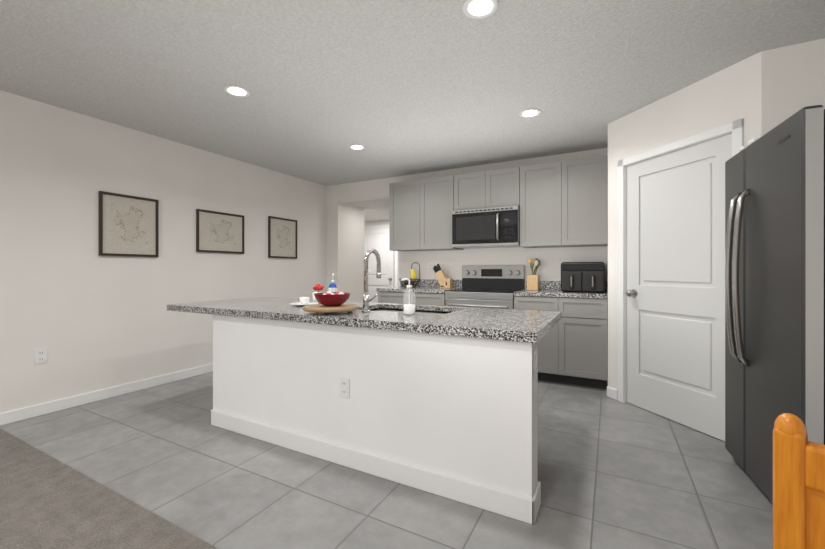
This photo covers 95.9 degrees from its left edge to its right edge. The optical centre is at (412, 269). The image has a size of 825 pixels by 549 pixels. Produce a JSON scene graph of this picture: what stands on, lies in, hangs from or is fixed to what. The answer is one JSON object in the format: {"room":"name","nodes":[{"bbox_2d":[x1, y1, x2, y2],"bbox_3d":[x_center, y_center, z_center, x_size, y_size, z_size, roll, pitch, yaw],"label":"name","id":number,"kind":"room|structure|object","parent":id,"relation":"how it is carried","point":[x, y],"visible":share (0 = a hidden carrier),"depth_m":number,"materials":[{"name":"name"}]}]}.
{"room":"kitchen","nodes":[
{"label":"kitchen","id":0,"kind":"room"},
{"bbox_2d":[0,429,217,548],"bbox_3d":[-1.541,1.156,-0.395,5.850,0.068,4.055,0,0,28],"label":"carpet","id":1,"kind":"structure","parent":0,"point":[47,501],"depth_m":1.71,"materials":[{"name":"beige carpet"}]},
{"bbox_2d":[773,413,824,548],"bbox_3d":[0.924,0.683,0.570,0.460,0.893,0.490,0,0,-38],"label":"chair","id":2,"kind":"object","parent":1,"relation":"on","point":[798,490],"visible":1,"depth_m":0.59,"materials":[{"name":"brown wood"}]},
{"bbox_2d":[0,90,325,412],"bbox_3d":[-3.134,-0.090,2.584,0.120,2.440,7.620,0,0,28],"label":"wall","id":3,"kind":"structure","parent":0,"point":[81,310],"depth_m":3.32,"materials":[{"name":"paint"}]},
{"bbox_2d":[35,348,46,363],"bbox_3d":[-2.894,0.670,2.898,0.006,0.115,0.072,0,0,28],"label":"outlet","id":4,"kind":"object","parent":3,"relation":"attached to","point":[40,355],"visible":1,"depth_m":2.90,"materials":[{"name":"white plastic"}]},
{"bbox_2d":[0,363,212,425],"bbox_3d":[-3.103,1.086,2.499,0.014,0.088,7.500,0,0,28],"label":"baseboard","id":5,"kind":"structure","parent":3,"relation":"attached to","point":[12,416],"depth_m":3.19,"materials":[{"name":"white wood"}]},
{"bbox_2d":[99,191,158,256],"bbox_3d":[-2.601,-0.405,3.430,0.022,0.560,0.475,0,0,28],"label":"picture","id":6,"kind":"object","parent":3,"relation":"attached to","point":[128,225],"visible":0.98,"depth_m":3.41,"materials":[{"name":"brown paper"}]},
{"bbox_2d":[196,209,243,253],"bbox_3d":[-2.173,-0.425,4.236,0.022,0.460,0.580,0,0,28],"label":"picture","id":7,"kind":"object","parent":3,"relation":"attached to","point":[219,232],"visible":0.98,"depth_m":4.21,"materials":[{"name":"brown paper"}]},
{"bbox_2d":[268,216,296,258],"bbox_3d":[-1.748,-0.430,5.035,0.022,0.540,0.490,0,0,28],"label":"picture","id":8,"kind":"object","parent":3,"relation":"attached to","point":[282,237],"visible":1,"depth_m":5.02,"materials":[{"name":"brown paper"}]},
{"bbox_2d":[346,198,388,221],"bbox_3d":[-0.807,-1.180,6.896,3.500,0.260,2.180,0,0,28],"label":"ceiling","id":9,"kind":"structure","parent":0,"point":[376,209],"depth_m":6.35,"materials":[{"name":"white paint"}]},
{"bbox_2d":[364,220,388,225],"bbox_3d":[-0.319,-0.090,7.814,3.500,2.440,0.100,0,0,28],"label":"wall","id":10,"kind":"structure","parent":0,"point":[376,222],"depth_m":8.00,"materials":[{"name":"paint"}]},
{"bbox_2d":[364,227,393,302],"bbox_3d":[-0.761,0.115,7.919,0.810,2.020,0.106,0,0,28],"label":"hall door","id":11,"kind":"structure","parent":10,"relation":"in","point":[377,239],"depth_m":7.92,"materials":[{"name":"white wood"}]},
{"bbox_2d":[364,224,397,286],"bbox_3d":[-0.734,0.080,7.970,0.960,2.100,0.016,0,0,28],"label":"door frame","id":12,"kind":"structure","parent":10,"relation":"attached to","point":[395,255],"depth_m":7.77,"materials":[{"name":"white wood"}]},
{"bbox_2d":[0,372,772,548],"bbox_3d":[0.056,1.160,4.418,7.550,0.060,5.945,0,0,28],"label":"floor","id":13,"kind":"structure","parent":0,"point":[614,473],"depth_m":1.96,"materials":[{"name":"grey tile"}]},
{"bbox_2d":[167,309,561,524],"bbox_3d":[-0.480,0.723,2.676,2.800,0.814,0.925,0,0,28],"label":"kitchen island","id":14,"kind":"object","parent":13,"relation":"on","point":[441,401],"depth_m":2.00,"materials":[{"name":"paint"}]},
{"bbox_2d":[339,377,348,397],"bbox_3d":[-0.395,0.680,2.153,0.072,0.115,0.006,0,0,28],"label":"outlet","id":15,"kind":"object","parent":14,"relation":"attached to","point":[343,386],"visible":1,"depth_m":2.15,"materials":[{"name":"white plastic"}]},
{"bbox_2d":[167,301,550,340],"bbox_3d":[-0.605,0.293,2.442,2.800,0.044,0.395,0,0,28],"label":"island countertop","id":16,"kind":"structure","parent":14,"relation":"on","point":[441,322],"depth_m":2.09,"materials":[{"name":"grey stone"}]},
{"bbox_2d":[290,297,317,305],"bbox_3d":[-0.824,0.239,2.839,0.210,0.062,0.210,0,0,28],"label":"plate","id":17,"kind":"object","parent":16,"relation":"on","point":[304,301],"visible":0.94,"depth_m":2.81,"materials":[{"name":"white ceramic"}]},
{"bbox_2d":[303,291,358,313],"bbox_3d":[-0.522,0.204,2.384,0.350,0.133,0.350,0,0,28],"label":"tray","id":18,"kind":"object","parent":16,"relation":"on","point":[331,302],"visible":1,"depth_m":2.29,"materials":[{"name":"brown wood"}]},
{"bbox_2d":[401,278,415,314],"bbox_3d":[-0.020,0.160,2.264,0.077,0.222,0.077,0,0,28],"label":"soap bottle","id":19,"kind":"object","parent":16,"relation":"on","point":[409,308],"visible":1,"depth_m":2.24,"materials":[{"name":"clear glass"}]},
{"bbox_2d":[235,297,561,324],"bbox_3d":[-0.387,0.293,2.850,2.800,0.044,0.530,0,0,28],"label":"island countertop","id":20,"kind":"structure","parent":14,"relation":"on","point":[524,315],"depth_m":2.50,"materials":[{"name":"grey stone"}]},
{"bbox_2d":[313,284,323,303],"bbox_3d":[-0.767,0.191,3.024,0.090,0.159,0.087,0,0,28],"label":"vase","id":21,"kind":"object","parent":20,"relation":"on","point":[318,287],"visible":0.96,"depth_m":2.99,"materials":[{"name":"white ceramic"}]},
{"bbox_2d":[328,274,337,291],"bbox_3d":[-0.638,0.149,2.983,0.088,0.243,0.088,0,0,28],"label":"soap pump","id":22,"kind":"object","parent":20,"relation":"on","point":[332,287],"visible":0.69,"depth_m":2.97,"materials":[{"name":"blue"}]},
{"bbox_2d":[533,349,536,376],"bbox_3d":[0.571,0.430,1.724,0.007,0.115,0.072,0,0,28],"label":"outlet","id":23,"kind":"object","parent":14,"relation":"attached to","point":[534,362],"visible":0.98,"depth_m":1.70,"materials":[{"name":"white plastic"}]},
{"bbox_2d":[378,292,415,303],"bbox_3d":[-0.063,0.699,4.777,0.503,0.862,0.615,0,0,28],"label":"base cabinet","id":24,"kind":"object","parent":13,"relation":"on","point":[383,297],"depth_m":4.51,"materials":[{"name":"grey wood"}]},
{"bbox_2d":[416,292,445,305],"bbox_3d":[0.284,0.699,4.593,0.503,0.862,0.615,0,0,28],"label":"base cabinet","id":25,"kind":"object","parent":13,"relation":"on","point":[422,298],"depth_m":4.29,"materials":[{"name":"grey wood"}]},
{"bbox_2d":[376,288,458,291],"bbox_3d":[0.099,0.245,4.685,0.917,0.040,0.626,0,0,28],"label":"countertop","id":26,"kind":"structure","parent":25,"relation":"on","point":[377,289],"depth_m":4.49,"materials":[{"name":"grey stone"}]},
{"bbox_2d":[399,262,419,286],"bbox_3d":[-0.039,0.061,4.868,0.279,0.325,0.278,0,0,28],"label":"stand","id":27,"kind":"object","parent":26,"relation":"on","point":[413,276],"visible":0.75,"depth_m":4.84,"materials":[{"name":"brown metal"}]},
{"bbox_2d":[433,264,452,287],"bbox_3d":[0.372,0.071,4.672,0.251,0.305,0.090,0,0,28],"label":"knife block","id":28,"kind":"object","parent":26,"relation":"on","point":[444,281],"visible":1,"depth_m":4.63,"materials":[{"name":"brown wood"}]},
{"bbox_2d":[445,265,524,308],"bbox_3d":[0.834,0.536,4.262,0.758,1.187,0.683,0,0,28],"label":"range","id":29,"kind":"object","parent":13,"relation":"on","point":[491,286],"visible":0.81,"depth_m":4.35,"materials":[{"name":"silver metal"}]},
{"bbox_2d":[514,296,563,383],"bbox_3d":[1.405,0.699,3.997,0.481,0.862,0.615,0,0,28],"label":"base cabinet","id":30,"kind":"object","parent":13,"relation":"on","point":[551,347],"depth_m":3.69,"materials":[{"name":"grey wood"}]},
{"bbox_2d":[564,296,607,388],"bbox_3d":[1.733,0.699,3.822,0.481,0.862,0.615,0,0,28],"label":"base cabinet","id":31,"kind":"object","parent":13,"relation":"on","point":[585,317],"depth_m":3.54,"materials":[{"name":"grey wood"}]},
{"bbox_2d":[514,288,607,295],"bbox_3d":[1.566,0.245,3.905,0.853,0.040,0.626,0,0,28],"label":"countertop","id":32,"kind":"structure","parent":31,"relation":"on","point":[543,291],"depth_m":3.72,"materials":[{"name":"grey stone"}]},
{"bbox_2d":[527,258,540,289],"bbox_3d":[1.358,0.044,4.156,0.140,0.359,0.134,0,0,28],"label":"utensil crock","id":33,"kind":"object","parent":32,"relation":"on","point":[533,281],"visible":1,"depth_m":4.11,"materials":[{"name":"brown wood"}]},
{"bbox_2d":[561,262,604,292],"bbox_3d":[1.754,0.071,3.826,0.405,0.305,0.397,0,0,28],"label":"air fryer","id":34,"kind":"object","parent":32,"relation":"on","point":[583,277],"visible":1,"depth_m":3.69,"materials":[{"name":"black plastic"}]},
{"bbox_2d":[725,105,824,502],"bbox_3d":[1.988,0.225,1.771,0.687,1.810,0.832,0,0,23],"label":"fridge","id":35,"kind":"object","parent":13,"relation":"on","point":[774,273],"visible":0.98,"depth_m":1.72,"materials":[{"name":"grey metal"}]},
{"bbox_2d":[0,0,824,185],"bbox_3d":[-0.896,-1.350,2.628,7.550,0.080,10.000,0,0,28],"label":"ceiling","id":36,"kind":"structure","parent":0,"point":[395,88],"depth_m":2.41,"materials":[{"name":"white paint"}]},
{"bbox_2d":[224,85,249,96],"bbox_3d":[-1.283,-1.306,2.721,0.176,0.007,0.176,0,0,28],"label":"recessed light","id":37,"kind":"object","parent":36,"relation":"in","point":[235,91],"visible":0.98,"depth_m":2.72,"materials":[{"name":"white plastic"}]},
{"bbox_2d":[349,144,364,149],"bbox_3d":[-0.590,-1.306,3.960,0.176,0.007,0.176,0,0,28],"label":"recessed light","id":38,"kind":"object","parent":36,"relation":"in","point":[356,147],"visible":1,"depth_m":3.96,"materials":[{"name":"white plastic"}]},
{"bbox_2d":[463,0,497,18],"bbox_3d":[0.337,-1.306,1.848,0.176,0.007,0.176,0,0,28],"label":"recessed light","id":39,"kind":"object","parent":36,"relation":"in","point":[477,9],"visible":1,"depth_m":1.86,"materials":[{"name":"white plastic"}]},
{"bbox_2d":[519,109,540,117],"bbox_3d":[0.981,-1.306,3.102,0.176,0.007,0.176,0,0,28],"label":"recessed light","id":40,"kind":"object","parent":36,"relation":"in","point":[529,113],"visible":0.98,"depth_m":3.10,"materials":[{"name":"white plastic"}]},
{"bbox_2d":[326,148,607,301],"bbox_3d":[-0.204,-0.090,5.602,5.780,2.440,0.700,0,0,28],"label":"wall","id":41,"kind":"structure","parent":0,"point":[451,262],"depth_m":5.06,"materials":[{"name":"paint"}]},
{"bbox_2d":[389,179,423,251],"bbox_3d":[0.001,-0.694,4.896,0.505,0.880,0.345,0,0,28],"label":"upper cabinet","id":42,"kind":"object","parent":41,"relation":"attached to","point":[406,198],"depth_m":4.75,"materials":[{"name":"grey wood"}]},
{"bbox_2d":[427,263,431,270],"bbox_3d":[0.230,-0.040,4.970,0.072,0.115,0.006,0,0,28],"label":"electrical outlet","id":43,"kind":"object","parent":41,"relation":"attached to","point":[429,266],"visible":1,"depth_m":4.97,"materials":[{"name":"white plastic"}]},
{"bbox_2d":[424,175,462,250],"bbox_3d":[0.346,-0.694,4.712,0.505,0.880,0.345,0,0,28],"label":"upper cabinet","id":44,"kind":"object","parent":41,"relation":"attached to","point":[439,192],"depth_m":4.54,"materials":[{"name":"grey wood"}]},
{"bbox_2d":[456,170,491,209],"bbox_3d":[0.768,-0.919,4.488,0.442,0.430,0.345,0,0,28],"label":"upper cabinet","id":45,"kind":"object","parent":41,"relation":"attached to","point":[473,190],"depth_m":4.33,"materials":[{"name":"grey wood"}]},
{"bbox_2d":[452,206,519,248],"bbox_3d":[0.887,-0.484,4.362,0.762,0.428,0.456,0,0,28],"label":"microwave","id":46,"kind":"object","parent":45,"relation":"attached to","point":[496,227],"visible":1,"depth_m":4.20,"materials":[{"name":"silver metal"}]},
{"bbox_2d":[400,280,607,291],"bbox_3d":[0.961,0.175,4.570,2.546,0.100,0.020,0,0,28],"label":"backsplash","id":47,"kind":"structure","parent":41,"relation":"attached to","point":[422,283],"depth_m":4.78,"materials":[{"name":"grey stone"}]},
{"bbox_2d":[492,167,519,207],"bbox_3d":[1.058,-0.919,4.334,0.442,0.430,0.345,0,0,28],"label":"upper cabinet","id":48,"kind":"object","parent":41,"relation":"attached to","point":[505,182],"depth_m":4.15,"materials":[{"name":"grey wood"}]},
{"bbox_2d":[520,161,567,247],"bbox_3d":[1.470,-0.694,4.115,0.483,0.880,0.345,0,0,28],"label":"upper cabinet","id":49,"kind":"object","parent":41,"relation":"attached to","point":[563,204],"depth_m":3.96,"materials":[{"name":"grey wood"}]},
{"bbox_2d":[568,156,607,246],"bbox_3d":[1.795,-0.694,3.942,0.483,0.880,0.345,0,0,28],"label":"upper cabinet","id":50,"kind":"object","parent":41,"relation":"attached to","point":[587,177],"depth_m":3.76,"materials":[{"name":"grey wood"}]},
{"bbox_2d":[608,52,760,389],"bbox_3d":[1.970,-0.090,2.798,0.100,2.440,1.160,0,0,-17],"label":"wall","id":51,"kind":"structure","parent":0,"point":[732,93],"depth_m":2.75,"materials":[{"name":"paint"}]},
{"bbox_2d":[607,386,617,399],"bbox_3d":[1.915,1.086,2.782,0.014,0.088,1.160,0,0,-17],"label":"baseboard","id":52,"kind":"structure","parent":51,"relation":"attached to","point":[612,393],"depth_m":3.27,"materials":[{"name":"white wood"}]},
{"bbox_2d":[626,133,731,440],"bbox_3d":[1.928,0.121,2.770,0.106,2.006,0.820,0,0,-17],"label":"pantry door","id":53,"kind":"structure","parent":51,"relation":"in","point":[675,292],"depth_m":2.73,"materials":[{"name":"white wood"}]},
{"bbox_2d":[618,119,742,402],"bbox_3d":[1.959,0.093,2.779,0.101,2.074,0.944,0,0,-17],"label":"door frame","id":54,"kind":"structure","parent":51,"relation":"attached to","point":[735,128],"depth_m":3.17,"materials":[{"name":"white wood"}]},
{"bbox_2d":[761,38,824,136],"bbox_3d":[2.477,-0.090,2.081,0.820,2.440,0.100,0,0,28],"label":"wall","id":55,"kind":"structure","parent":0,"point":[792,79],"depth_m":2.17,"materials":[{"name":"paint"}]}
]}

